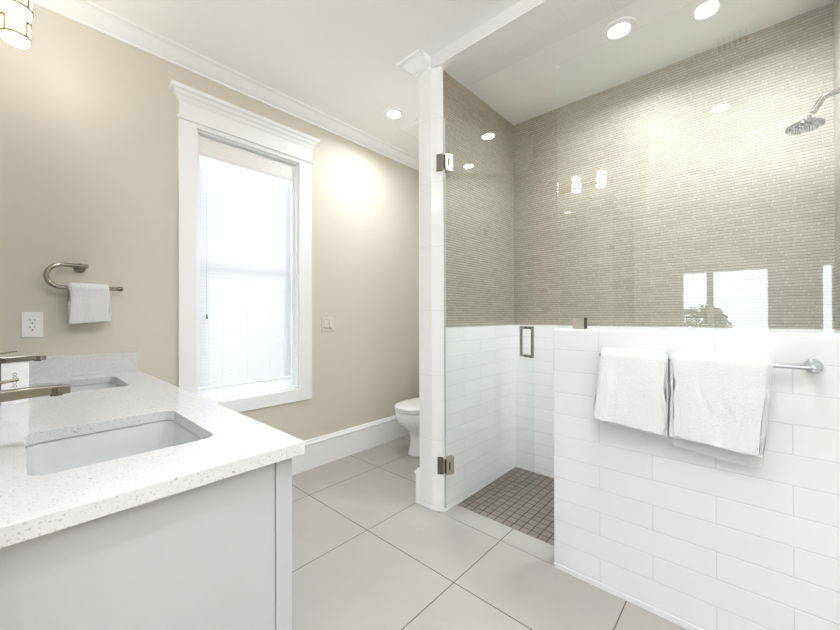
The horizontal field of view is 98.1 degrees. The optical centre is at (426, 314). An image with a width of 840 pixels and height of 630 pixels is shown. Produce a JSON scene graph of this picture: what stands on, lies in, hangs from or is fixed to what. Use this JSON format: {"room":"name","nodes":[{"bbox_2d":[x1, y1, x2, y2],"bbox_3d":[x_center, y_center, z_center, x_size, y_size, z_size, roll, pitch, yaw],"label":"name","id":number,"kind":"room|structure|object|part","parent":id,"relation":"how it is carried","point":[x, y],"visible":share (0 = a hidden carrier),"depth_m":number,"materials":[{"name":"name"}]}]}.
{"room":"bathroom","nodes":[
{"label":"bathroom","id":0,"kind":"room"},
{"bbox_2d":[0,3,418,440],"bbox_3d":[-1.077,-0.187,2.846,0.170,2.810,3.270,0,0,42],"label":"wall","id":1,"kind":"structure","parent":0,"point":[89,123],"depth_m":2.09,"materials":[{"name":"beige paint"}]},
{"bbox_2d":[21,312,42,337],"bbox_3d":[-1.911,0.050,1.769,0.009,0.122,0.072,0,0,42],"label":"outlet","id":2,"kind":"object","parent":1,"relation":"attached to","point":[31,322],"visible":1,"depth_m":1.77,"materials":[{"name":"white plastic"}]},
{"bbox_2d":[27,318,37,331],"bbox_3d":[-1.909,0.050,1.768,0.003,0.068,0.034,0,0,42],"label":"socket","id":3,"kind":"object","parent":2,"relation":"attached to","point":[32,323],"depth_m":1.77,"materials":[{"name":"grey plastic"}]},
{"bbox_2d":[43,263,122,290],"bbox_3d":[-1.767,-0.194,1.889,0.068,0.141,0.300,0,0,42],"label":"towel ring","id":4,"kind":"object","parent":1,"relation":"attached to","point":[79,268],"visible":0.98,"depth_m":1.81,"materials":[{"name":"silver metal"}]},
{"bbox_2d":[67,283,111,324],"bbox_3d":[-1.738,-0.054,1.885,0.061,0.212,0.166,0,0,42],"label":"hand towel","id":5,"kind":"object","parent":4,"relation":"hanging from","point":[87,302],"visible":1,"depth_m":1.86,"materials":[{"name":"white fabric"}]},
{"bbox_2d":[32,0,418,170],"bbox_3d":[-0.973,-1.554,2.771,0.102,0.077,3.050,0,0,42],"label":"trim","id":6,"kind":"structure","parent":1,"relation":"attached to","point":[89,14],"depth_m":2.30,"materials":[{"name":"white"}]},
{"bbox_2d":[169,80,319,411],"bbox_3d":[-1.252,-0.360,2.593,0.226,2.049,0.991,0,0,42],"label":"window","id":7,"kind":"structure","parent":1,"relation":"in","point":[200,113],"depth_m":2.45,"materials":[{"name":"white wood"}]},
{"bbox_3d":[-1.297,0.108,2.628,0.030,0.890,0.638,0,0,42],"label":"sash","id":8,"kind":"part","parent":7,"relation":"part of","materials":[{"name":"white wood"}]},
{"bbox_2d":[198,135,292,390],"bbox_3d":[-1.258,-0.328,2.582,0.051,1.646,0.648,0,0,42],"label":"window blind","id":9,"kind":"object","parent":7,"relation":"attached to","point":[245,246],"visible":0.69,"depth_m":2.56,"materials":[{"name":"white fabric"}]},
{"bbox_3d":[-1.427,-0.281,2.389,0.002,1.525,0.001,0,0,42],"label":"ladder cord","id":10,"kind":"part","parent":9,"relation":"part of","materials":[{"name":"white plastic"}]},
{"bbox_3d":[-1.371,-0.281,2.453,0.002,1.525,0.001,0,0,42],"label":"ladder cord","id":11,"kind":"part","parent":9,"relation":"part of","materials":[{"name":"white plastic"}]},
{"bbox_3d":[-1.264,0.486,2.587,0.026,0.018,0.648,0,0,42],"label":"rail","id":12,"kind":"part","parent":9,"relation":"part of","materials":[{"name":"white plastic"}]},
{"bbox_2d":[322,317,333,331],"bbox_3d":[-0.809,0.084,3.008,0.013,0.120,0.117,0,0,42],"label":"light switch","id":13,"kind":"object","parent":1,"relation":"attached to","point":[327,322],"visible":1,"depth_m":3.01,"materials":[{"name":"beige plastic"}]},
{"bbox_2d":[292,415,408,474],"bbox_3d":[-0.811,1.103,2.990,0.022,0.230,2.500,0,0,42],"label":"baseboard","id":14,"kind":"structure","parent":1,"relation":"attached to","point":[321,450],"depth_m":3.13,"materials":[{"name":"white wood"}]},
{"bbox_2d":[88,0,520,157],"bbox_3d":[-0.740,-1.660,-0.443,6.700,0.100,7.750,0,0,42],"label":"ceiling","id":15,"kind":"structure","parent":0,"point":[328,56],"depth_m":2.12,"materials":[{"name":"white paint"}]},
{"bbox_2d":[383,108,404,119],"bbox_3d":[-0.257,-1.592,2.904,0.176,0.006,0.176,0,0,42],"label":"recessed light","id":16,"kind":"object","parent":15,"relation":"in","point":[393,113],"visible":1,"depth_m":2.89,"materials":[{"name":"white"}]},
{"bbox_2d":[398,118,418,139],"bbox_3d":[-0.044,-1.580,3.130,0.280,0.028,0.280,0,0,42],"label":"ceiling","id":17,"kind":"structure","parent":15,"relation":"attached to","point":[411,128],"depth_m":3.09,"materials":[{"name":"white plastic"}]},
{"bbox_2d":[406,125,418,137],"bbox_3d":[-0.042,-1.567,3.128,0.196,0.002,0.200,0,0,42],"label":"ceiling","id":18,"kind":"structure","parent":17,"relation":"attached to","point":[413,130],"depth_m":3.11,"materials":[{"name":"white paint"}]},
{"bbox_2d":[418,67,444,511],"bbox_3d":[0.032,-0.194,2.286,0.176,2.810,0.038,0,0,42],"label":"wall end","id":19,"kind":"structure","parent":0,"point":[430,83],"depth_m":2.26,"materials":[{"name":"white tile"}]},
{"bbox_2d":[292,435,687,629],"bbox_3d":[-0.730,1.206,-0.457,6.500,0.012,7.550,0,0,42],"label":"floor","id":20,"kind":"structure","parent":0,"point":[366,555],"depth_m":1.77,"materials":[{"name":"grey tile"}]},
{"bbox_2d":[0,458,291,629],"bbox_3d":[-1.160,0.776,1.256,1.772,0.868,0.538,0,0,42],"label":"vanity cabinet","id":21,"kind":"object","parent":20,"relation":"on","point":[217,555],"visible":0.42,"depth_m":0.69,"materials":[{"name":"grey wood"}]},
{"bbox_2d":[0,352,304,548],"bbox_3d":[-1.153,0.273,1.264,1.807,0.134,0.562,0,0,42],"label":"countertop","id":22,"kind":"structure","parent":21,"relation":"on","point":[233,443],"depth_m":0.85,"materials":[{"name":"white stone"}]},
{"bbox_2d":[1,362,28,404],"bbox_3d":[-1.439,0.241,1.277,0.040,0.137,0.064,0,0,42],"label":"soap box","id":23,"kind":"object","parent":22,"relation":"on","point":[13,370],"visible":0.66,"depth_m":1.26,"materials":[{"name":"white"}]},
{"bbox_2d":[0,351,45,389],"bbox_3d":[-1.674,0.230,1.486,0.054,0.163,0.173,0,0,42],"label":"faucet","id":24,"kind":"object","parent":22,"relation":"on","point":[11,359],"visible":0.93,"depth_m":1.48,"materials":[{"name":"silver metal"}]},
{"bbox_3d":[-1.669,0.184,1.492,0.030,0.026,0.158,0,0,42],"label":"spout","id":25,"kind":"part","parent":24,"relation":"part of","materials":[{"name":"silver metal"}]},
{"bbox_2d":[0,378,70,402],"bbox_3d":[-0.907,0.224,0.806,0.054,0.163,0.173,0,0,42],"label":"faucet","id":26,"kind":"object","parent":22,"relation":"on","point":[59,389],"visible":1,"depth_m":0.81,"materials":[{"name":"silver metal"}]},
{"bbox_3d":[-0.931,0.149,0.780,0.020,0.014,0.081,0,0,42],"label":"lever","id":27,"kind":"part","parent":26,"relation":"part of","materials":[{"name":"silver metal"}]},
{"bbox_2d":[71,382,121,391],"bbox_3d":[-1.546,0.421,1.606,0.440,0.156,0.360,0,0,42],"label":"sink","id":28,"kind":"object","parent":22,"relation":"in","point":[109,384],"visible":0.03,"depth_m":1.80,"materials":[{"name":"grey ceramic"}]},
{"bbox_2d":[25,420,201,475],"bbox_3d":[-0.780,0.415,0.926,0.440,0.156,0.360,0,0,42],"label":"sink","id":29,"kind":"object","parent":22,"relation":"in","point":[58,455],"visible":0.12,"depth_m":1.05,"materials":[{"name":"grey ceramic"}]},
{"bbox_2d":[394,398,419,455],"bbox_3d":[0.042,0.829,3.340,0.430,0.775,0.774,0,0,42],"label":"toilet","id":30,"kind":"object","parent":20,"relation":"on","point":[407,414],"visible":0.3,"depth_m":3.09,"materials":[{"name":"white ceramic"}]},
{"bbox_3d":[-0.041,0.792,3.247,0.370,0.026,0.524,0,0,42],"label":"lid","id":31,"kind":"part","parent":30,"relation":"part of","materials":[{"name":"white plastic"}]},
{"bbox_3d":[-0.041,0.817,3.247,0.368,0.014,0.523,0,0,42],"label":"seat","id":32,"kind":"part","parent":30,"relation":"part of","materials":[{"name":"white plastic"}]},
{"bbox_2d":[438,505,553,564],"bbox_3d":[0.391,1.215,2.050,0.733,0.012,0.142,0,0,42],"label":"shower curb","id":33,"kind":"object","parent":20,"relation":"on","point":[542,550],"depth_m":2.01,"materials":[{"name":"stone"}]},
{"bbox_2d":[467,0,832,124],"bbox_3d":[1.048,-1.617,2.029,1.775,0.172,0.958,0,0,42],"label":"ceiling","id":34,"kind":"structure","parent":0,"point":[581,65],"depth_m":2.10,"materials":[{"name":"white paint"}]},
{"bbox_2d":[601,17,637,42],"bbox_3d":[1.038,-1.529,1.965,0.176,0.006,0.176,0,0,42],"label":"recessed light","id":35,"kind":"object","parent":34,"relation":"in","point":[619,29],"visible":1,"depth_m":1.96,"materials":[{"name":"white"}]},
{"bbox_2d":[553,330,839,629],"bbox_3d":[1.038,0.639,1.445,1.041,1.130,0.118,0,0,42],"label":"wall","id":36,"kind":"structure","parent":0,"point":[707,542],"depth_m":1.35,"materials":[{"name":"white tile"}]},
{"bbox_2d":[554,562,703,629],"bbox_3d":[0.999,1.192,1.396,1.041,0.024,0.006,0,0,42],"label":"trim","id":37,"kind":"structure","parent":36,"relation":"attached to","point":[680,622],"depth_m":1.52,"materials":[{"name":"white tile"}]},
{"bbox_2d":[554,328,839,336],"bbox_3d":[1.039,0.070,1.449,1.039,0.007,0.117,0,0,42],"label":"trim","id":38,"kind":"structure","parent":36,"relation":"on","point":[564,329],"depth_m":1.36,"materials":[{"name":"white"}]},
{"bbox_2d":[558,318,809,333],"bbox_3d":[1.028,-0.577,1.442,1.033,1.286,0.026,0,0,42],"label":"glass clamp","id":39,"kind":"object","parent":38,"relation":"on","point":[578,323],"visible":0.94,"depth_m":1.70,"materials":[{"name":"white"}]},
{"bbox_2d":[599,353,823,372],"bbox_3d":[0.998,0.169,1.352,0.653,0.046,0.076,0,0,42],"label":"towel bar","id":40,"kind":"object","parent":36,"relation":"attached to","point":[812,365],"visible":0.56,"depth_m":1.16,"materials":[{"name":"silver metal"}]},
{"bbox_2d":[592,348,669,438],"bbox_3d":[0.817,0.309,1.470,0.272,0.339,0.091,0,0,42],"label":"bath towel","id":41,"kind":"object","parent":40,"relation":"hanging from","point":[633,385],"visible":1,"depth_m":1.43,"materials":[{"name":"white fabric"}]},
{"bbox_2d":[669,350,772,467],"bbox_3d":[1.027,0.325,1.285,0.282,0.384,0.098,0,0,42],"label":"bath towel","id":42,"kind":"object","parent":40,"relation":"hanging from","point":[719,401],"visible":1,"depth_m":1.25,"materials":[{"name":"white fabric"}]},
{"bbox_3d":[1.225,0.168,1.151,0.046,0.046,0.076,0,0,42],"label":"post","id":43,"kind":"part","parent":40,"relation":"part of","materials":[{"name":"silver metal"}]},
{"bbox_3d":[0.429,-0.193,2.761,0.140,2.810,1.200,0,0,42],"label":"wall partition","id":44,"kind":"structure","parent":0,"visible":0},
{"bbox_2d":[396,48,430,80],"bbox_3d":[0.327,-1.559,2.760,0.209,0.077,1.340,0,0,42],"label":"trim","id":45,"kind":"structure","parent":44,"relation":"attached to","point":[417,63],"depth_m":2.28,"materials":[{"name":"white"}]},
{"bbox_2d":[414,467,419,503],"bbox_3d":[0.351,1.098,2.803,0.048,0.230,1.237,0,0,42],"label":"baseboard","id":46,"kind":"structure","parent":44,"relation":"attached to","point":[417,472],"depth_m":2.34,"materials":[{"name":"white wood"}]},
{"bbox_2d":[443,70,515,511],"bbox_3d":[0.409,-0.152,2.605,0.038,2.748,0.940,0,0,42],"label":"tiled wall","id":47,"kind":"structure","parent":44,"relation":"attached to","point":[479,190],"depth_m":2.54,"materials":[{"name":"beige tile"}]},
{"bbox_2d":[436,118,533,507],"bbox_3d":[0.403,-0.009,2.373,0.724,2.384,0.128,0,0,-22],"label":"shower door","id":48,"kind":"structure","parent":47,"relation":"attached to","point":[445,161],"depth_m":2.23,"materials":[{"name":"clear glass"}]},
{"bbox_3d":[0.081,-0.933,2.243,0.038,0.105,0.006,0,0,18],"label":"hinge wall plate","id":49,"kind":"part","parent":48,"relation":"part of","materials":[{"name":"silver metal"}]},
{"bbox_3d":[0.087,0.926,2.234,0.038,0.105,0.006,0,0,18],"label":"hinge wall plate","id":50,"kind":"part","parent":48,"relation":"part of","materials":[{"name":"silver metal"}]},
{"bbox_3d":[0.684,0.187,2.484,0.018,0.210,0.128,0,0,-24],"label":"pull handle","id":51,"kind":"part","parent":48,"relation":"part of","materials":[{"name":"silver metal"}]},
{"bbox_2d":[431,0,544,67],"bbox_3d":[0.712,-1.578,1.674,1.808,0.092,0.020,0,0,42],"label":"trim","id":52,"kind":"structure","parent":47,"relation":"attached to","point":[522,6],"depth_m":2.01,"materials":[{"name":"white paint"}]},
{"bbox_2d":[438,0,637,87],"bbox_3d":[0.817,-1.530,1.767,1.735,0.004,0.300,0,0,42],"label":"ceiling beam","id":53,"kind":"structure","parent":47,"relation":"attached to","point":[549,22],"depth_m":1.99,"materials":[{"name":"white paint"}]},
{"bbox_3d":[1.443,-0.198,2.390,1.870,2.810,0.110,0,0,42],"label":"wall","id":54,"kind":"structure","parent":0,"visible":0},
{"bbox_2d":[513,3,835,477],"bbox_3d":[1.365,-0.157,2.358,1.755,2.748,0.040,0,0,42],"label":"tiled wall","id":55,"kind":"structure","parent":54,"relation":"attached to","point":[679,194],"depth_m":2.20,"materials":[{"name":"beige tile"}]},
{"bbox_3d":[1.746,-0.204,1.394,0.095,2.810,0.978,0,0,42],"label":"wall","id":56,"kind":"structure","parent":0,"visible":0},
{"bbox_2d":[833,0,839,329],"bbox_3d":[1.734,-0.731,1.471,0.020,1.611,0.840,0,0,42],"label":"tiled wall","id":57,"kind":"structure","parent":56,"relation":"attached to","point":[836,3],"depth_m":1.73,"materials":[{"name":"beige tile"}]},
{"bbox_2d":[785,87,839,134],"bbox_3d":[1.653,-0.873,1.543,0.194,0.159,0.122,0,0,42],"label":"shower head","id":58,"kind":"object","parent":57,"relation":"attached to","point":[808,123],"visible":1,"depth_m":1.54},
{"bbox_3d":[1.678,-0.894,1.521,0.110,0.082,0.023,0,0,42],"label":"arm","id":59,"kind":"part","parent":58,"relation":"part of","materials":[{"name":"silver metal"}]},
{"bbox_3d":[-1.329,-0.196,0.965,1.948,2.810,0.120,0,0,42],"label":"wall","id":60,"kind":"structure","parent":0,"visible":0},
{"bbox_2d":[0,0,33,48],"bbox_3d":[-1.597,-1.226,1.383,0.600,0.152,0.146,0,0,42],"label":"vanity light","id":61,"kind":"object","parent":60,"relation":"attached to","point":[15,15],"visible":1,"depth_m":1.51,"materials":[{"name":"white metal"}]},
{"bbox_3d":[-1.579,-1.226,1.403,0.085,0.152,0.085,0,0,42],"label":"lamp shade","id":62,"kind":"part","parent":61,"relation":"part of","materials":[{"name":"white glass"}]}
]}

